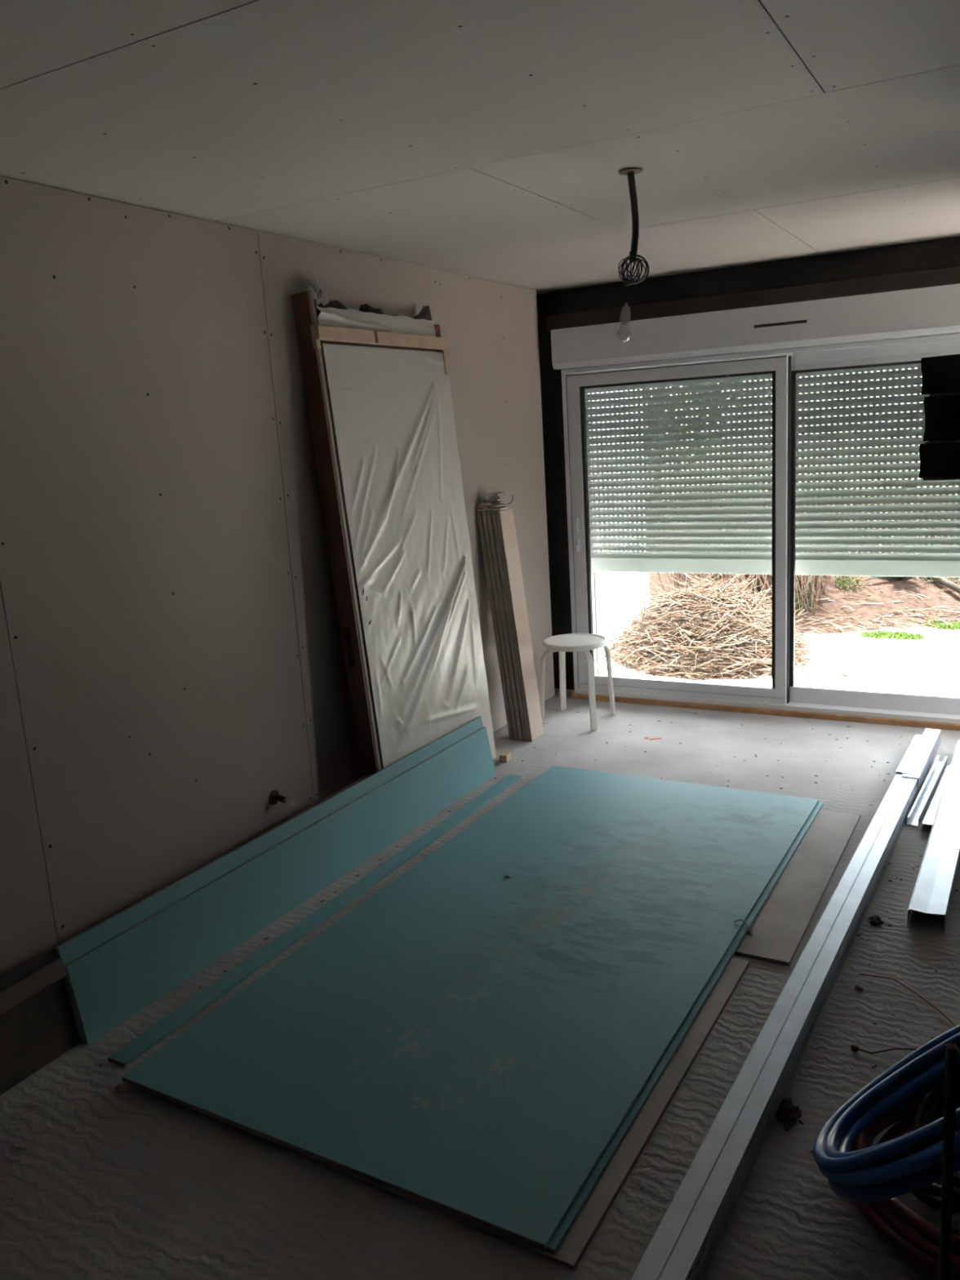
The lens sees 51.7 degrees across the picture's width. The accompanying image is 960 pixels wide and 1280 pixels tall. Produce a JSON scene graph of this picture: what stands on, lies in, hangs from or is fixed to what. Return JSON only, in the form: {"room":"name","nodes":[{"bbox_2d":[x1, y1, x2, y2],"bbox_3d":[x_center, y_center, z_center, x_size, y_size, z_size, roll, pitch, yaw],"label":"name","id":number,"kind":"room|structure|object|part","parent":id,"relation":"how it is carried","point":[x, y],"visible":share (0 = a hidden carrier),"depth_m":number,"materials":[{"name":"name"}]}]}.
{"room":"construction site","nodes":[
{"label":"construction site","id":0,"kind":"room"},
{"bbox_2d":[0,176,555,975],"bbox_3d":[-1.326,-0.077,2.760,0.124,2.305,6.850,3,14,29],"label":"wall","id":1,"kind":"structure","parent":0,"point":[172,660],"depth_m":3.21,"materials":[{"name":"grey paint"}]},
{"bbox_2d":[268,790,296,809],"bbox_3d":[-0.730,0.591,3.685,0.097,0.057,0.056,3,14,29],"label":"conduit","id":2,"kind":"object","parent":1,"relation":"attached to","point":[276,797],"visible":1,"depth_m":3.69,"materials":[{"name":"black plastic"}]},
{"bbox_2d":[0,0,959,294],"bbox_3d":[0.036,-1.197,1.837,3.670,0.101,7.060,3,14,29],"label":"ceiling","id":3,"kind":"structure","parent":0,"point":[488,140],"depth_m":2.42,"materials":[{"name":"grey paint"}]},
{"bbox_2d":[617,167,648,342],"bbox_3d":[0.463,-1.170,3.029,0.104,0.493,0.074,3,14,29],"label":"pendant bulb","id":4,"kind":"object","parent":3,"relation":"hanging from","point":[624,319],"visible":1,"depth_m":3.01,"materials":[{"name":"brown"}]},
{"bbox_2d":[617,302,631,342],"bbox_3d":[0.448,-0.987,3.082,0.044,0.115,0.043,3,14,29],"label":"bulb","id":5,"kind":"object","parent":4,"relation":"attached to","point":[624,319],"depth_m":3.06,"materials":[{"name":"grey"}]},
{"bbox_2d":[0,688,959,1279],"bbox_3d":[0.162,1.161,2.343,3.630,0.120,7.060,3,14,29],"label":"floor","id":6,"kind":"structure","parent":0,"point":[109,1183],"depth_m":2.29,"materials":[{"name":"concrete"}]},
{"bbox_2d":[12,1142,27,1151],"bbox_3d":[-1.069,1.179,2.306,0.052,0.008,0.016,3,14,29],"label":"chip","id":7,"kind":"object","parent":6,"relation":"on","point":[20,1146],"visible":1,"depth_m":2.30,"materials":[{"name":"grey"}]},
{"bbox_2d":[29,1099,40,1106],"bbox_3d":[-1.104,1.147,2.459,0.040,0.010,0.018,3,14,29],"label":"chip","id":8,"kind":"object","parent":6,"relation":"on","point":[34,1102],"visible":1,"depth_m":2.46,"materials":[{"name":"grey"}]},
{"bbox_2d":[115,1083,127,1090],"bbox_3d":[-0.903,1.125,2.498,0.036,0.014,0.016,0,12,15],"label":"chip","id":9,"kind":"object","parent":6,"relation":"on","point":[121,1086],"visible":1,"depth_m":2.49,"materials":[{"name":"grey"}]},
{"bbox_2d":[0,774,370,1095],"bbox_3d":[-1.076,0.945,2.781,0.064,0.275,2.700,3,14,30],"label":"plank","id":10,"kind":"object","parent":6,"relation":"on","point":[42,1028],"visible":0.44,"depth_m":2.61,"materials":[{"name":"wood"}]},
{"bbox_2d":[0,958,66,1013],"bbox_3d":[-1.412,0.997,2.126,0.020,0.051,1.220,3,14,30],"label":"batten","id":11,"kind":"object","parent":10,"relation":"on","point":[37,981],"visible":1,"depth_m":2.55,"materials":[{"name":"brown wood"}]},
{"bbox_2d":[55,715,483,1044],"bbox_3d":[-0.541,0.727,3.647,0.059,0.280,2.290,3,14,30],"label":"strip","id":12,"kind":"object","parent":6,"relation":"on","point":[89,940],"visible":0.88,"depth_m":3.23,"materials":[{"name":"teal paper"}]},
{"bbox_2d":[64,726,495,1044],"bbox_3d":[-0.523,0.752,3.646,0.051,0.230,2.289,3,14,30],"label":"strip","id":13,"kind":"object","parent":6,"relation":"on","point":[118,978],"visible":0.91,"depth_m":3.27,"materials":[{"name":"teal paper"}]},
{"bbox_2d":[107,774,520,1066],"bbox_3d":[-0.396,0.868,3.581,0.063,0.012,2.310,3,14,29],"label":"strip","id":14,"kind":"object","parent":6,"relation":"on","point":[142,1043],"visible":1,"depth_m":3.18,"materials":[{"name":"teal paper"}]},
{"bbox_2d":[291,275,496,777],"bbox_3d":[-0.311,-0.376,4.207,0.227,2.175,0.959,3,14,29],"label":"door","id":15,"kind":"structure","parent":6,"relation":"on","point":[379,397],"depth_m":4.05,"materials":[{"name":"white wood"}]},
{"bbox_3d":[-0.303,-0.315,4.232,0.058,2.035,0.869,-1,11,30],"label":"door panel","id":16,"kind":"part","parent":15,"relation":"part of","materials":[{"name":"white plastic"}]},
{"bbox_2d":[476,511,511,738],"bbox_3d":[0.105,-0.081,5.100,0.126,1.180,0.141,3,14,29],"label":"panel strip","id":17,"kind":"object","parent":6,"relation":"on","point":[477,513],"visible":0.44,"depth_m":5.04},
{"bbox_2d":[476,507,489,511],"bbox_3d":[0.029,-0.655,4.959,0.066,0.012,0.086,0,12,18],"label":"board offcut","id":18,"kind":"object","parent":17,"relation":"on","point":[481,508],"visible":0.77,"depth_m":4.92,"materials":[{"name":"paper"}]},
{"bbox_2d":[475,505,489,508],"bbox_3d":[0.031,-0.668,4.957,0.066,0.012,0.083,5,14,35],"label":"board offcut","id":19,"kind":"object","parent":18,"relation":"on","point":[482,506],"visible":0.77,"depth_m":4.93,"materials":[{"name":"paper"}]},
{"bbox_2d":[479,502,492,506],"bbox_3d":[0.031,-0.680,4.952,0.064,0.012,0.078,-2,12,9],"label":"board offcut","id":20,"kind":"object","parent":19,"relation":"on","point":[483,503],"visible":0.94,"depth_m":4.92,"materials":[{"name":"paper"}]},
{"bbox_2d":[478,511,514,738],"bbox_3d":[0.117,-0.081,5.096,0.126,1.180,0.144,3,14,29],"label":"panel strip","id":21,"kind":"object","parent":6,"relation":"on","point":[479,512],"visible":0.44,"depth_m":5.03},
{"bbox_2d":[481,511,515,739],"bbox_3d":[0.130,-0.079,5.085,0.125,1.178,0.136,3,14,29],"label":"panel strip","id":22,"kind":"object","parent":6,"relation":"on","point":[482,514],"visible":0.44,"depth_m":5.03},
{"bbox_2d":[483,510,519,739],"bbox_3d":[0.140,-0.079,5.077,0.126,1.181,0.141,3,14,29],"label":"panel strip","id":23,"kind":"object","parent":6,"relation":"on","point":[484,511],"visible":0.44,"depth_m":5.01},
{"bbox_2d":[486,510,520,739],"bbox_3d":[0.154,-0.076,5.072,0.125,1.176,0.140,3,14,29],"label":"panel strip","id":24,"kind":"object","parent":6,"relation":"on","point":[487,515],"visible":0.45,"depth_m":5.01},
{"bbox_2d":[498,751,511,762],"bbox_3d":[0.122,0.567,4.806,0.040,0.035,0.060,2,13,23],"label":"wood block","id":25,"kind":"object","parent":6,"relation":"on","point":[504,757],"visible":1,"depth_m":4.79,"materials":[{"name":"brown wood"}]},
{"bbox_2d":[488,511,524,740],"bbox_3d":[0.163,-0.074,5.065,0.125,1.174,0.141,3,14,29],"label":"panel strip","id":26,"kind":"object","parent":6,"relation":"on","point":[489,513],"visible":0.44,"depth_m":5.00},
{"bbox_2d":[491,510,525,740],"bbox_3d":[0.178,-0.078,5.058,0.126,1.182,0.138,3,14,29],"label":"panel strip","id":27,"kind":"object","parent":6,"relation":"on","point":[492,514],"visible":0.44,"depth_m":5.00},
{"bbox_2d":[489,506,509,511],"bbox_3d":[0.090,-0.658,4.953,0.073,0.012,0.115,2,13,23],"label":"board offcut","id":28,"kind":"object","parent":27,"relation":"on","point":[497,508],"visible":0.88,"depth_m":4.92,"materials":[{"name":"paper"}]},
{"bbox_2d":[488,503,509,507],"bbox_3d":[0.091,-0.671,4.956,0.104,0.012,0.059,-13,15,-39],"label":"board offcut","id":29,"kind":"object","parent":28,"relation":"on","point":[497,504],"visible":0.98,"depth_m":4.93,"materials":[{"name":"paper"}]},
{"bbox_2d":[488,500,506,504],"bbox_3d":[0.086,-0.689,4.966,0.065,0.012,0.098,1,13,21],"label":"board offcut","id":30,"kind":"object","parent":29,"relation":"on","point":[502,501],"visible":0.94,"depth_m":4.93,"materials":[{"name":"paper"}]},
{"bbox_2d":[486,497,507,502],"bbox_3d":[0.086,-0.704,4.968,0.066,0.012,0.098,4,14,33],"label":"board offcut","id":31,"kind":"object","parent":30,"relation":"on","point":[505,498],"visible":0.95,"depth_m":4.94,"materials":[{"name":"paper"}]},
{"bbox_2d":[488,494,506,498],"bbox_3d":[0.088,-0.716,4.960,0.064,0.012,0.092,2,13,23],"label":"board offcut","id":32,"kind":"object","parent":31,"relation":"on","point":[503,495],"visible":0.92,"depth_m":4.93,"materials":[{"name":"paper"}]},
{"bbox_2d":[485,492,506,496],"bbox_3d":[0.082,-0.730,4.958,0.067,0.013,0.094,3,14,29],"label":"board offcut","id":33,"kind":"object","parent":32,"relation":"on","point":[497,494],"visible":1,"depth_m":4.93,"materials":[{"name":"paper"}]},
{"bbox_2d":[493,508,528,741],"bbox_3d":[0.187,-0.076,5.049,0.126,1.181,0.137,3,14,29],"label":"panel strip","id":34,"kind":"object","parent":6,"relation":"on","point":[494,511],"visible":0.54,"depth_m":4.99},
{"bbox_2d":[62,711,959,1152],"bbox_3d":[0.616,0.794,3.656,2.160,0.004,3.714,3,14,29],"label":"grit","id":35,"kind":"object","parent":6,"relation":"on","point":[935,971],"visible":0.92,"depth_m":3.44,"materials":[{"name":"grey"}]},
{"bbox_2d":[495,508,530,741],"bbox_3d":[0.200,-0.072,5.043,0.125,1.175,0.141,3,14,29],"label":"panel strip","id":36,"kind":"object","parent":6,"relation":"on","point":[496,512],"visible":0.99,"depth_m":4.98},
{"bbox_2d":[497,508,543,741],"bbox_3d":[0.212,-0.073,5.039,0.125,1.176,0.143,3,14,29],"label":"panel strip","id":37,"kind":"object","parent":6,"relation":"on","point":[506,519],"visible":1,"depth_m":5.03,"materials":[{"name":"beige wood"}]},
{"bbox_2d":[325,957,749,1270],"bbox_3d":[0.223,1.050,2.534,0.600,0.012,1.205,4,14,30],"label":"board","id":38,"kind":"object","parent":6,"relation":"on","point":[581,1233],"visible":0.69,"depth_m":2.16,"materials":[{"name":"paint"}]},
{"bbox_2d":[129,801,823,1254],"bbox_3d":[0.252,0.886,3.244,1.185,0.012,2.490,3,14,30],"label":"sheet","id":39,"kind":"object","parent":38,"relation":"on","point":[592,1182],"visible":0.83,"depth_m":2.38,"materials":[{"name":"teal paper"}]},
{"bbox_2d":[121,765,818,1249],"bbox_3d":[0.233,0.875,3.241,1.185,0.012,2.490,3,14,30],"label":"sheet","id":40,"kind":"object","parent":39,"relation":"on","point":[469,1040],"visible":1,"depth_m":2.73,"materials":[{"name":"teal paper"}]},
{"bbox_2d":[539,633,615,730],"bbox_3d":[0.521,0.216,5.357,0.344,0.447,0.344,3,13,27],"label":"round stool","id":41,"kind":"object","parent":6,"relation":"on","point":[582,643],"visible":0.98,"depth_m":5.29,"materials":[{"name":"white paint"}]},
{"bbox_3d":[0.392,0.248,5.321,0.164,0.413,0.034,-7,12,-17],"label":"leg","id":42,"kind":"part","parent":41,"relation":"part of","materials":[{"name":"white paint"}]},
{"bbox_3d":[0.481,0.208,5.489,0.034,0.413,0.164,-7,12,-17],"label":"leg","id":43,"kind":"part","parent":41,"relation":"part of","materials":[{"name":"white paint"}]},
{"bbox_3d":[0.509,0.012,5.314,0.344,0.029,0.344,3,13,27],"label":"seat","id":44,"kind":"part","parent":41,"relation":"part of","materials":[{"name":"white paint"}]},
{"bbox_3d":[0.564,0.257,5.233,0.034,0.413,0.164,-7,12,-17],"label":"leg","id":45,"kind":"part","parent":41,"relation":"part of","materials":[{"name":"white paint"}]},
{"bbox_3d":[0.653,0.216,5.400,0.164,0.413,0.034,-7,12,-17],"label":"leg","id":46,"kind":"part","parent":41,"relation":"part of","materials":[{"name":"white paint"}]},
{"bbox_2d":[644,737,661,740],"bbox_3d":[0.870,0.497,4.991,0.088,0.006,0.026,0,12,18],"label":"scrap","id":47,"kind":"object","parent":6,"relation":"on","point":[645,737],"visible":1,"depth_m":4.99,"materials":[{"name":"red plastic"}]},
{"bbox_2d":[775,1097,801,1131],"bbox_3d":[0.699,1.071,2.248,0.050,0.032,0.101,6,15,37],"label":"clump","id":48,"kind":"object","parent":6,"relation":"on","point":[787,1113],"visible":1,"depth_m":2.24,"materials":[{"name":"grey"}]},
{"bbox_2d":[734,809,860,966],"bbox_3d":[0.932,0.799,3.522,0.600,0.012,1.200,3,14,30],"label":"board","id":49,"kind":"object","parent":6,"relation":"on","point":[782,922],"visible":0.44,"depth_m":3.28,"materials":[{"name":"paint"}]},
{"bbox_2d":[734,918,753,936],"bbox_3d":[0.815,0.880,3.041,0.025,0.033,0.070,-12,15,-36],"label":"scrap","id":50,"kind":"object","parent":49,"relation":"on","point":[741,919],"visible":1,"depth_m":3.04,"materials":[{"name":"grey paint"}]},
{"bbox_2d":[693,760,933,1279],"bbox_3d":[1.014,0.912,2.891,0.091,0.038,3.960,4,14,31],"label":"stud","id":51,"kind":"object","parent":6,"relation":"on","point":[705,1261],"visible":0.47,"depth_m":2.34,"materials":[{"name":"metal"}]},
{"bbox_2d":[689,782,918,1279],"bbox_3d":[1.010,0.888,2.882,0.089,0.008,3.970,4,14,31],"label":"stud","id":52,"kind":"object","parent":51,"relation":"on","point":[864,900],"visible":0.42,"depth_m":2.32,"materials":[{"name":"metal"}]},
{"bbox_2d":[687,779,918,1279],"bbox_3d":[1.006,0.879,2.876,0.087,0.008,3.980,4,14,31],"label":"stud","id":53,"kind":"object","parent":52,"relation":"on","point":[867,891],"visible":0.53,"depth_m":2.30,"materials":[{"name":"metal"}]},
{"bbox_2d":[631,772,918,1279],"bbox_3d":[1.003,0.870,2.870,0.086,0.008,3.990,4,14,31],"label":"stud","id":54,"kind":"object","parent":53,"relation":"on","point":[677,1243],"visible":1,"depth_m":2.29,"materials":[{"name":"metal"}]},
{"bbox_2d":[895,734,928,774],"bbox_3d":[1.901,0.512,4.347,0.060,0.036,0.540,4,14,31],"label":"metal angle","id":55,"kind":"object","parent":54,"relation":"on","point":[910,758],"visible":0.93,"depth_m":4.32,"materials":[{"name":"metal"}]},
{"bbox_2d":[854,984,862,991],"bbox_3d":[1.042,0.958,2.729,0.020,0.015,0.021,-12,15,-36],"label":"clump","id":56,"kind":"object","parent":6,"relation":"on","point":[857,987],"visible":1,"depth_m":2.73,"materials":[{"name":"paint"}]},
{"bbox_2d":[869,915,884,924],"bbox_3d":[1.234,0.872,3.085,0.050,0.014,0.047,-8,13,-19],"label":"clump","id":57,"kind":"object","parent":6,"relation":"on","point":[875,919],"visible":1,"depth_m":3.08,"materials":[{"name":"grey"}]},
{"bbox_2d":[850,1044,917,1053],"bbox_3d":[1.045,1.018,2.445,0.246,0.014,0.028,-1,12,13],"label":"loose wire","id":58,"kind":"object","parent":6,"relation":"on","point":[854,1047],"visible":0.83,"depth_m":2.45,"materials":[{"name":"grey"}]},
{"bbox_2d":[850,1094,959,1279],"bbox_3d":[1.020,1.050,1.955,0.575,0.110,0.557,-6,12,-14],"label":"coil","id":59,"kind":"object","parent":6,"relation":"on","point":[917,1238],"visible":0.34,"depth_m":1.85,"materials":[{"name":"red"}]},
{"bbox_2d":[813,1024,959,1212],"bbox_3d":[0.964,0.885,1.901,0.591,0.446,0.605,3,14,29],"label":"coil","id":60,"kind":"object","parent":59,"relation":"on","point":[911,1162],"depth_m":1.90,"materials":[{"name":"blue plastic"}]},
{"bbox_3d":[1.066,0.967,1.940,0.428,0.260,0.475,7,16,42],"label":"cable coil","id":61,"kind":"part","parent":60,"relation":"part of","materials":[{"name":"plastic"}]},
{"bbox_2d":[858,973,956,1026],"bbox_3d":[1.168,0.962,2.666,0.054,0.010,0.328,-9,13,-26],"label":"loose wire","id":62,"kind":"object","parent":6,"relation":"on","point":[903,984],"visible":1,"depth_m":2.69,"materials":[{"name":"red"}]},
{"bbox_2d":[901,728,941,793],"bbox_3d":[1.949,0.524,4.368,0.066,0.068,0.700,4,14,31],"label":"stud","id":63,"kind":"object","parent":6,"relation":"on","point":[921,769],"visible":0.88,"depth_m":4.33,"materials":[{"name":"metal"}]},
{"bbox_2d":[906,755,947,826],"bbox_3d":[1.853,0.612,4.093,0.040,0.029,0.780,4,14,32],"label":"channel","id":64,"kind":"object","parent":6,"relation":"on","point":[919,806],"visible":1,"depth_m":4.04,"materials":[{"name":"metal"}]},
{"bbox_2d":[906,741,959,931],"bbox_3d":[1.790,0.672,3.757,0.105,0.058,1.750,3,14,30],"label":"stud","id":65,"kind":"object","parent":6,"relation":"on","point":[932,894],"visible":1,"depth_m":3.38,"materials":[{"name":"metal"}]},
{"bbox_2d":[920,765,950,828],"bbox_3d":[1.861,0.631,4.000,0.051,0.028,0.700,4,14,32],"label":"channel","id":66,"kind":"object","parent":6,"relation":"on","point":[930,816],"visible":0.52,"depth_m":3.90,"materials":[{"name":"metal"}]},
{"bbox_2d":[937,1043,957,1279],"bbox_3d":[0.598,0.885,1.288,0.028,0.800,0.027,3,14,29],"label":"metal post","id":67,"kind":"object","parent":6,"relation":"on","point":[951,1051],"visible":1,"depth_m":1.23,"materials":[{"name":"black metal"}]},
{"bbox_2d":[536,236,959,689],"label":"wall","id":68,"kind":"structure","parent":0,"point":[550,378],"depth_m":5.14,"materials":[{"name":"black paint"}]},
{"bbox_2d":[551,283,959,369],"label":"box","id":69,"kind":"object","parent":68,"relation":"attached to","point":[931,311],"depth_m":4.85,"materials":[{"name":"white plastic"}]},
{"bbox_2d":[560,333,959,724],"bbox_3d":[1.585,-0.544,5.128,2.402,1.844,0.167,3,14,29],"label":"window frame","id":70,"kind":"structure","parent":68,"relation":"attached to","point":[783,694],"depth_m":5.17,"materials":[{"name":"white plastic"}]},
{"bbox_3d":[0.543,-0.644,5.610,0.023,0.090,0.019,3,14,29],"label":"latch plate","id":71,"kind":"part","parent":70,"relation":"part of","materials":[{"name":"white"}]},
{"bbox_3d":[0.551,-0.538,5.630,0.023,0.075,0.021,3,14,29],"label":"finger pull","id":72,"kind":"part","parent":70,"relation":"part of","materials":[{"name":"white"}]},
{"bbox_2d":[584,373,772,634],"label":"roller shutter","id":73,"kind":"object","parent":70,"relation":"attached to","point":[614,557],"depth_m":5.47,"materials":[{"name":"white plastic"}]},
{"bbox_3d":[0.624,-0.624,5.808,0.048,1.890,0.055,3,14,29],"label":"guide rail","id":74,"kind":"part","parent":73,"relation":"part of","materials":[{"name":"white"}]},
{"bbox_2d":[795,363,959,577],"label":"roller shutter","id":75,"kind":"object","parent":70,"relation":"attached to","point":[938,554],"depth_m":5.00,"materials":[{"name":"white plastic"}]},
{"bbox_2d":[571,692,959,730],"bbox_3d":[1.636,0.373,5.304,2.435,0.028,0.150,3,14,29],"label":"trim","id":76,"kind":"structure","parent":68,"relation":"attached to","point":[574,695],"depth_m":5.25,"materials":[{"name":"brown wood"}]},
{"bbox_3d":[1.471,0.056,1.319,0.460,2.305,7.040,3,14,29],"label":"wall","id":77,"kind":"structure","parent":0,"visible":0},
{"bbox_2d":[919,354,959,480],"bbox_3d":[1.784,-0.706,3.067,0.767,0.390,0.205,3,14,29],"label":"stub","id":78,"kind":"object","parent":77,"relation":"attached to","point":[940,457],"visible":1,"depth_m":3.14,"materials":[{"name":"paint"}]},
{"label":"outside","id":79,"kind":"structure","parent":0,"visible":0},
{"bbox_2d":[597,626,959,696],"bbox_3d":[0.418,0.543,5.772,13.200,0.150,8.000,3,14,29],"label":"patio","id":80,"kind":"structure","parent":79,"point":[931,664],"depth_m":6.58,"materials":[{"name":"white concrete"}]},
{"bbox_2d":[588,389,649,628],"bbox_3d":[-1.423,-1.781,9.450,6.200,3.100,0.250,3,14,29],"label":"wall","id":81,"kind":"structure","parent":80,"relation":"on","point":[611,587],"depth_m":8.20,"materials":[{"name":"white"}]},
{"bbox_2d":[598,573,834,682],"bbox_3d":[1.595,-0.209,6.951,1.715,0.698,1.424,2,13,25],"label":"pile","id":82,"kind":"object","parent":80,"relation":"on","point":[711,630],"visible":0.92,"depth_m":6.66,"materials":[{"name":"brown"}]},
{"bbox_2d":[794,672,847,676],"bbox_3d":[2.143,0.213,6.418,0.458,0.024,0.051,3,14,29],"label":"dry twig","id":83,"kind":"object","parent":80,"relation":"on","point":[842,673],"visible":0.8,"depth_m":6.38,"materials":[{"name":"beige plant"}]},
{"bbox_2d":[858,628,926,639],"bbox_3d":[3.039,-0.044,7.312,0.465,0.053,0.272,3,14,29],"label":"grass patch","id":84,"kind":"structure","parent":80,"relation":"on","point":[888,634],"depth_m":7.28,"materials":[{"name":"green plant"}]},
{"bbox_2d":[923,618,959,630],"bbox_3d":[3.650,-0.116,7.449,0.594,0.064,0.264,3,14,29],"label":"grass patch","id":85,"kind":"structure","parent":80,"relation":"on","point":[954,625],"depth_m":7.49,"materials":[{"name":"green plant"}]},
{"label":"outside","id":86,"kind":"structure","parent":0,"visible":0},
{"bbox_2d":[648,486,959,634],"bbox_3d":[3.782,-0.993,9.836,11.000,0.842,6.200,3,14,29],"label":"bank","id":87,"kind":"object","parent":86,"point":[888,595],"visible":0.02,"depth_m":7.96,"materials":[{"name":"beige soil"}]},
{"bbox_2d":[644,382,740,501],"bbox_3d":[1.859,-2.516,10.539,1.936,2.264,1.398,3,14,29],"label":"shrub","id":88,"kind":"object","parent":87,"relation":"on","point":[732,382],"visible":0.02,"depth_m":10.41,"materials":[{"name":"green plant"}]},
{"bbox_3d":[1.911,-2.039,10.641,0.150,1.285,0.100,3,14,29],"label":"stem","id":89,"kind":"part","parent":88,"relation":"part of","materials":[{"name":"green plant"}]},
{"bbox_2d":[647,464,851,616],"bbox_3d":[2.224,-0.934,8.361,1.789,1.360,1.415,3,14,29],"label":"dry reeds","id":90,"kind":"object","parent":87,"relation":"on","point":[762,580],"visible":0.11,"depth_m":8.11,"materials":[{"name":"brown plant"}]},
{"bbox_2d":[755,575,815,615],"bbox_3d":[2.476,-0.347,8.081,0.572,0.393,0.798,3,14,29],"label":"weeds","id":91,"kind":"object","parent":87,"relation":"on","point":[808,593],"visible":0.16,"depth_m":7.96,"materials":[{"name":"brown plant"}]},
{"bbox_2d":[646,368,958,499],"bbox_3d":[5.191,-2.076,11.240,16.000,2.354,4.200,3,14,29],"label":"grass bank","id":92,"kind":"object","parent":87,"relation":"on","point":[908,368],"visible":0.01,"depth_m":11.42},
{"bbox_2d":[833,575,869,592],"bbox_3d":[3.037,-0.492,8.151,0.271,0.183,0.339,-2,12,8],"label":"weeds","id":93,"kind":"object","parent":87,"relation":"on","point":[844,578],"visible":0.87,"depth_m":8.13,"materials":[{"name":"green plant"}]},
{"bbox_2d":[746,493,959,643],"bbox_3d":[4.188,-0.716,8.267,4.132,0.839,3.878,3,14,29],"label":"litter","id":94,"kind":"object","parent":87,"relation":"on","point":[894,621],"visible":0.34,"depth_m":7.68,"materials":[{"name":"brown plant"}]},
{"bbox_2d":[866,576,906,580],"bbox_3d":[3.458,-0.606,8.224,0.482,0.211,0.406,3,14,29],"label":"agave plant","id":95,"kind":"object","parent":87,"relation":"on","point":[896,577],"visible":0.2,"depth_m":8.19,"materials":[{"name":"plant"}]},
{"bbox_2d":[910,551,958,584],"bbox_3d":[3.833,-0.647,8.335,0.567,0.329,0.765,3,14,29],"label":"weeds","id":96,"kind":"object","parent":87,"relation":"on","point":[926,578],"visible":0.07,"depth_m":8.14,"materials":[{"name":"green plant"}]},
{"bbox_2d":[909,551,959,593],"bbox_3d":[3.841,-0.590,8.135,0.250,0.367,0.822,-8,13,-19],"label":"fallen branch","id":97,"kind":"object","parent":87,"relation":"on","point":[945,582],"visible":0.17,"depth_m":8.00,"materials":[{"name":"beige wood"}]}
]}

